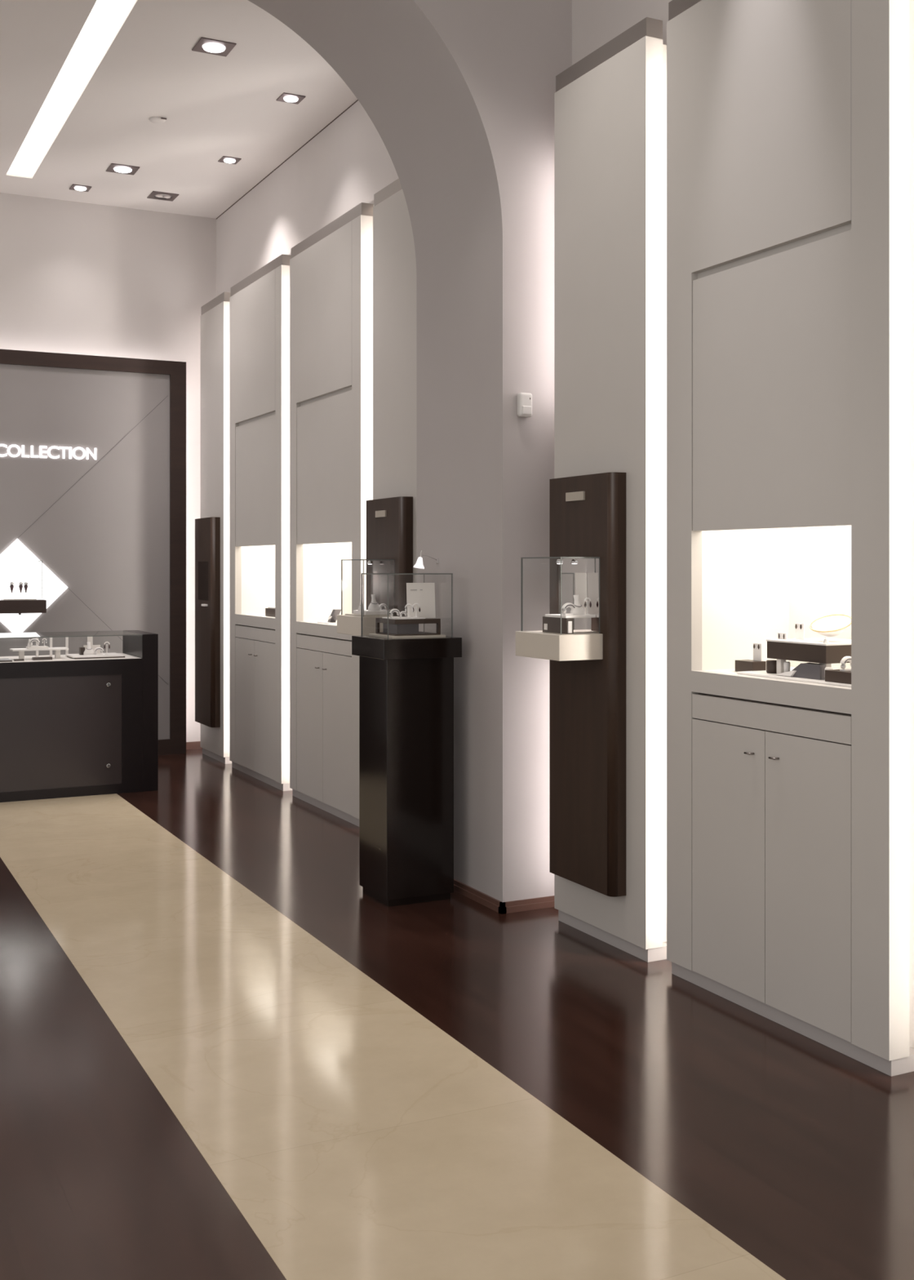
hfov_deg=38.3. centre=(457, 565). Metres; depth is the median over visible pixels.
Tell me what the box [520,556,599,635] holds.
glass case
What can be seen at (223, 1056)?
floor
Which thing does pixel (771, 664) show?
roll
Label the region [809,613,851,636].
bowl
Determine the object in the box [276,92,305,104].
recessed light
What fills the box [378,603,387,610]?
cushion
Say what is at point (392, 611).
cushion
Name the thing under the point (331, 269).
display cabinet
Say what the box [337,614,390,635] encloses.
shelf
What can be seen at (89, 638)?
display card
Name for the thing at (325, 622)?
display tray
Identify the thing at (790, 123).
wall cabinet
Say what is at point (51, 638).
post
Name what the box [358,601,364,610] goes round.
stand
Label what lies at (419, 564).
wall lamp
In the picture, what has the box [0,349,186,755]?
wall
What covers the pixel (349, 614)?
display tray
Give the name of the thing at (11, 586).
stand
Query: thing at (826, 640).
stand
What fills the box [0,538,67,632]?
diamond lightbox
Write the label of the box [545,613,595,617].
display tray
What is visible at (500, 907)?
baseboard
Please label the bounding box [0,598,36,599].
display tray
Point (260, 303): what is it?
display cabinet
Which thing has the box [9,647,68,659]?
display stand
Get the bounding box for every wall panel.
[200,292,231,764]
[373,177,417,582]
[554,17,666,962]
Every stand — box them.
[8,582,13,593]
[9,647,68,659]
[18,582,22,593]
[23,581,27,593]
[103,641,110,654]
[327,608,341,622]
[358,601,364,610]
[404,604,413,617]
[413,603,420,617]
[584,597,591,614]
[822,636,829,644]
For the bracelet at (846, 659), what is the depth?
4.14 m
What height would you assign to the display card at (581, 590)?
0.165 m
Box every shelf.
[0,599,46,614]
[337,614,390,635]
[515,630,603,661]
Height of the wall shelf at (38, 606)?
0.110 m
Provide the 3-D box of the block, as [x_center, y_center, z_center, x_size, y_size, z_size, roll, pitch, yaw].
[-2.771,0.538,8.674,0.130,0.012,0.100,0,0,-26]
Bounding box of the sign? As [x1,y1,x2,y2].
[0,444,96,459]
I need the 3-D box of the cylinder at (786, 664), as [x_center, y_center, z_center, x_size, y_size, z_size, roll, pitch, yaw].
[1.114,0.345,4.437,0.022,0.044,0.022,0,0,-26]
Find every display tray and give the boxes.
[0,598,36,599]
[0,657,12,662]
[65,652,123,657]
[67,656,124,658]
[317,621,337,623]
[345,613,390,616]
[368,633,445,638]
[382,616,425,619]
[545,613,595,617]
[737,669,851,687]
[766,637,851,645]
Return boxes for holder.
[753,643,762,661]
[777,632,786,639]
[795,622,804,639]
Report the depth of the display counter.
8.57 m
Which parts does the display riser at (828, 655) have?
leg, leg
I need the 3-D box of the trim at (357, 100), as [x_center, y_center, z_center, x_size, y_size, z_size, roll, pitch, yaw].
[-0.939,-2.868,8.749,0.004,0.008,4.720,0,0,-26]
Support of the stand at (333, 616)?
on the display tray at (325, 622)
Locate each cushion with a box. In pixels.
[28,638,39,646]
[93,647,103,654]
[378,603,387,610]
[389,608,399,617]
[400,611,407,617]
[561,602,575,615]
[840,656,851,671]
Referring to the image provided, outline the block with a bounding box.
[26,645,48,648]
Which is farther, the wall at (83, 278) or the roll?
the wall at (83, 278)
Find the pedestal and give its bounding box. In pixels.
[351,635,462,906]
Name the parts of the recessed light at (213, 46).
bulb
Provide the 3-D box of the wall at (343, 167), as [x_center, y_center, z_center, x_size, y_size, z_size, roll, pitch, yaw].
[0.951,-1.000,5.562,0.540,5.000,12.110,0,0,-26]
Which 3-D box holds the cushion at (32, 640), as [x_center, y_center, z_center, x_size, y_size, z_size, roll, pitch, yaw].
[-2.785,0.504,8.656,0.069,0.055,0.031,0,0,-26]
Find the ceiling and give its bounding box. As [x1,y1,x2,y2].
[0,0,357,218]
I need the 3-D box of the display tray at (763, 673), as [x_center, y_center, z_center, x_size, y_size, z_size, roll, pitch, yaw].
[1.237,0.371,4.369,0.290,0.008,0.600,0,0,-26]
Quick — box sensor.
[517,392,532,417]
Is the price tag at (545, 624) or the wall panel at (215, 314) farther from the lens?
the wall panel at (215, 314)
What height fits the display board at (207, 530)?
1.602 m
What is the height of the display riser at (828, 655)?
0.110 m
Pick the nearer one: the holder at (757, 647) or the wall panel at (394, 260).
the holder at (757, 647)
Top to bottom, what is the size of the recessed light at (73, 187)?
0.022 m
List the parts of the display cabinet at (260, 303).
door, drawer, panel, trim, door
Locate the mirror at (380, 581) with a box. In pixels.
[373,560,394,616]
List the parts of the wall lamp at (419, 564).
lamp shade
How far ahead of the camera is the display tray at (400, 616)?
5.90 m
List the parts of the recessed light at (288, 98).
bulb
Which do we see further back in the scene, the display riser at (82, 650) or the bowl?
the display riser at (82, 650)
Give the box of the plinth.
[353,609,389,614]
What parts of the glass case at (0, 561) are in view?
pane, pane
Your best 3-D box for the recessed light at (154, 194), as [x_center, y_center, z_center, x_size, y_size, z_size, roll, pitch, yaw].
[-2.281,-2.863,10.191,0.200,0.018,0.200,0,0,-26]
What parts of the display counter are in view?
panel, glass, panel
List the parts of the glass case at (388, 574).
pane, pane, pane, pane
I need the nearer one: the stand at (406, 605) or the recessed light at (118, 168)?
the stand at (406, 605)
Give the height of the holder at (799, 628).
0.055 m
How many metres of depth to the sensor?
5.69 m
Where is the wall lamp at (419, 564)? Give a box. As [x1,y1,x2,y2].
[413,550,439,568]
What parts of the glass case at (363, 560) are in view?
pane, pane, pane, pane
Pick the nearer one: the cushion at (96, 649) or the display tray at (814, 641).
the display tray at (814, 641)
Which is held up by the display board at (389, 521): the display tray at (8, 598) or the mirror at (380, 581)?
the mirror at (380, 581)
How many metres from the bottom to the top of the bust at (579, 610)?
0.078 m
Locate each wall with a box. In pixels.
[0,192,216,742]
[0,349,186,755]
[216,0,672,296]
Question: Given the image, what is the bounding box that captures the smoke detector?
[149,116,166,124]
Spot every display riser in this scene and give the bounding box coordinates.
[13,658,23,661]
[31,656,52,660]
[79,647,84,654]
[265,608,275,617]
[375,617,440,635]
[542,616,573,634]
[735,659,766,671]
[767,641,851,674]
[825,669,851,684]
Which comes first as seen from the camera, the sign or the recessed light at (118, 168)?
the recessed light at (118, 168)
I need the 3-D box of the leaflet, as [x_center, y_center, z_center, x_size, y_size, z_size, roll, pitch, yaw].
[1.101,0.355,4.380,0.025,0.020,0.100,0,0,-26]
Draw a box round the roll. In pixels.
[766,659,777,673]
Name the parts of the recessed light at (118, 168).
bulb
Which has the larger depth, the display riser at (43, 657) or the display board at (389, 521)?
the display riser at (43, 657)
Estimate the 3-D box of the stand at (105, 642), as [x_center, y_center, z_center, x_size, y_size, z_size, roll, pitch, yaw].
[-2.355,0.552,8.836,0.040,0.086,0.025,0,0,-26]
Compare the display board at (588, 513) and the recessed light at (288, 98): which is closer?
the display board at (588, 513)
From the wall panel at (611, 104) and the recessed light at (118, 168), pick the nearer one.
the wall panel at (611, 104)
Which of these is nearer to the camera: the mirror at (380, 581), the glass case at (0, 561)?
the mirror at (380, 581)
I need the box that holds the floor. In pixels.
[0,748,913,1279]
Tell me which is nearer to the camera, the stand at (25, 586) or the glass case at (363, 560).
the glass case at (363, 560)
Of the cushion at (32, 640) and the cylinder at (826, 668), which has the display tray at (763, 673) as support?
the cylinder at (826, 668)
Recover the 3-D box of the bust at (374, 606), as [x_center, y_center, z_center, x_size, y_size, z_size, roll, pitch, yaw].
[-0.437,0.194,6.936,0.073,0.085,0.048,0,0,-26]
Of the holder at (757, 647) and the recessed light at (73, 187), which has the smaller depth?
the holder at (757, 647)
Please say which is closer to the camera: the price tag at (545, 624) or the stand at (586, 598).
the stand at (586, 598)
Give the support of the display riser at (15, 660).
on the display counter
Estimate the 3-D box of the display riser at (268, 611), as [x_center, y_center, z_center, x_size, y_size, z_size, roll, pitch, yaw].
[-1.207,0.326,9.212,0.190,0.055,0.530,0,0,-26]
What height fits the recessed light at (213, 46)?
0.022 m
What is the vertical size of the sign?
0.096 m
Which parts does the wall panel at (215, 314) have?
trim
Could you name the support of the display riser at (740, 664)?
in the wall cabinet at (790, 123)
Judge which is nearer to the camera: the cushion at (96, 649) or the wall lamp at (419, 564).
the wall lamp at (419, 564)
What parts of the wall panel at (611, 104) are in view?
trim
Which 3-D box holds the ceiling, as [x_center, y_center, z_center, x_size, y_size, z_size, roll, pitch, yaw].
[-3.874,-3.185,7.287,6.560,0.630,4.720,0,0,-26]
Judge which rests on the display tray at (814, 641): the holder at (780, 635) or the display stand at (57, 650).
the holder at (780, 635)
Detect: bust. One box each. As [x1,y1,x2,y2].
[83,641,94,655]
[368,594,379,610]
[570,595,586,615]
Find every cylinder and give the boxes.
[783,661,791,672]
[825,666,833,670]
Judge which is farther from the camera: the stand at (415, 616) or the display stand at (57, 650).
the display stand at (57, 650)
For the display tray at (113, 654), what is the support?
on the display tray at (68, 656)
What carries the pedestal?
on the floor
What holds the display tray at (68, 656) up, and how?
on the display counter
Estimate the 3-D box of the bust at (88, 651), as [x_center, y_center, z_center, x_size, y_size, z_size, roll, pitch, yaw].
[-2.465,0.552,8.798,0.073,0.085,0.048,0,0,-26]
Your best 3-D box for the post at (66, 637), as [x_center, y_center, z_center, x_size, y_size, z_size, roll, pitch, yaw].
[-2.649,0.543,8.922,0.016,0.140,0.015,0,0,-26]
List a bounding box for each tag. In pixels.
[544,623,547,630]
[568,621,572,633]
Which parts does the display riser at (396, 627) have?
panel, panel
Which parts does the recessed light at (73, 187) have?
bulb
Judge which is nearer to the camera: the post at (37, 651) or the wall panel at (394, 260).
the wall panel at (394, 260)
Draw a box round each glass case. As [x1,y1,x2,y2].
[0,560,42,599]
[341,559,395,617]
[360,573,453,639]
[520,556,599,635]
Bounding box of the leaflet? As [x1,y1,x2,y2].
[774,670,796,676]
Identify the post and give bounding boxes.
[35,637,38,657]
[49,637,52,657]
[65,636,68,656]
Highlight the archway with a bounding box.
[248,0,572,902]
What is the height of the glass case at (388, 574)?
0.289 m
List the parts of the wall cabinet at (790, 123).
trim, door, knob, drawer, panel, knob, door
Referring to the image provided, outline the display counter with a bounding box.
[0,630,158,802]
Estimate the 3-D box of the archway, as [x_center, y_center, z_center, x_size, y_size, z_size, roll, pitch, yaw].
[-1.218,-1.000,5.476,4.500,5.000,0.890,0,0,-26]
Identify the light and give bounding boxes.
[69,184,91,191]
[106,163,139,175]
[146,191,178,201]
[191,36,235,56]
[217,155,241,164]
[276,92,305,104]
[555,559,563,564]
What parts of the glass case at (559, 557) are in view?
pane, pane, pane, pane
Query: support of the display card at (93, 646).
on the display tray at (113, 654)
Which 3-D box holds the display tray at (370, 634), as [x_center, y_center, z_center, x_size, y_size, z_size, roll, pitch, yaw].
[-0.228,0.317,5.994,0.265,0.010,0.265,0,0,-26]
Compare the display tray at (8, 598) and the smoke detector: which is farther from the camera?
the display tray at (8, 598)
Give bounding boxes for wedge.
[787,662,826,679]
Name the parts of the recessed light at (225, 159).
bulb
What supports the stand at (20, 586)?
on the display tray at (8, 598)
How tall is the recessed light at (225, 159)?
0.022 m
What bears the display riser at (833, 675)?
on the display tray at (763, 673)
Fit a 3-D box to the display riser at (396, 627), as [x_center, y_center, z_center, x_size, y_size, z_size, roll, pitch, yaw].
[-0.225,0.276,6.004,0.226,0.073,0.220,0,0,-26]
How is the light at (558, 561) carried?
attached to the glass case at (559, 557)
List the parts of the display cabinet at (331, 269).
door, drawer, panel, trim, door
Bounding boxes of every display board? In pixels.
[195,516,220,727]
[337,496,413,635]
[515,471,626,897]
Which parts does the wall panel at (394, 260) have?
trim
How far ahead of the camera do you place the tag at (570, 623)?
5.09 m
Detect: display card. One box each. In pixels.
[83,644,100,653]
[87,636,93,644]
[406,582,435,617]
[575,573,587,613]
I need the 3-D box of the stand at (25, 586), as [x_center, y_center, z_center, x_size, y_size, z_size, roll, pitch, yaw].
[-3.246,0.182,9.890,0.036,0.129,0.036,0,0,-26]
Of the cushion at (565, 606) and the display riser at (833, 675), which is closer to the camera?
the display riser at (833, 675)
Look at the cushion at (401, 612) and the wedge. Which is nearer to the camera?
the wedge
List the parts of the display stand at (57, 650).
leg, leg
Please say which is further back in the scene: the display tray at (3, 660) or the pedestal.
the display tray at (3, 660)
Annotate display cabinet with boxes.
[229,253,292,791]
[289,202,373,826]
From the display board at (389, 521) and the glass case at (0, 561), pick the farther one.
the glass case at (0, 561)
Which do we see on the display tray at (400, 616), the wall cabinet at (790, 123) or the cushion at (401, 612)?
the cushion at (401, 612)
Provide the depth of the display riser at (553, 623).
5.16 m
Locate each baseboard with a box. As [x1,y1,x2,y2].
[186,741,202,749]
[453,879,554,914]
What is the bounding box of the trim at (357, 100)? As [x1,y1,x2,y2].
[216,99,358,218]
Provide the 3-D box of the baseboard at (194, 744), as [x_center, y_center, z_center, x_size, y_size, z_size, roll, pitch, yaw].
[-2.087,1.470,10.810,0.700,0.060,0.026,0,0,-26]
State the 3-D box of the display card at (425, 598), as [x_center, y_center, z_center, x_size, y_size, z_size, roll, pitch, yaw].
[-0.165,0.158,6.014,0.141,0.162,0.014,0,0,-26]
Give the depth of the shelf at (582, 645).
5.09 m
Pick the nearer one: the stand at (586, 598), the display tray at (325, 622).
the stand at (586, 598)
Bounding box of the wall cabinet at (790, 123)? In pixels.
[666,0,913,1076]

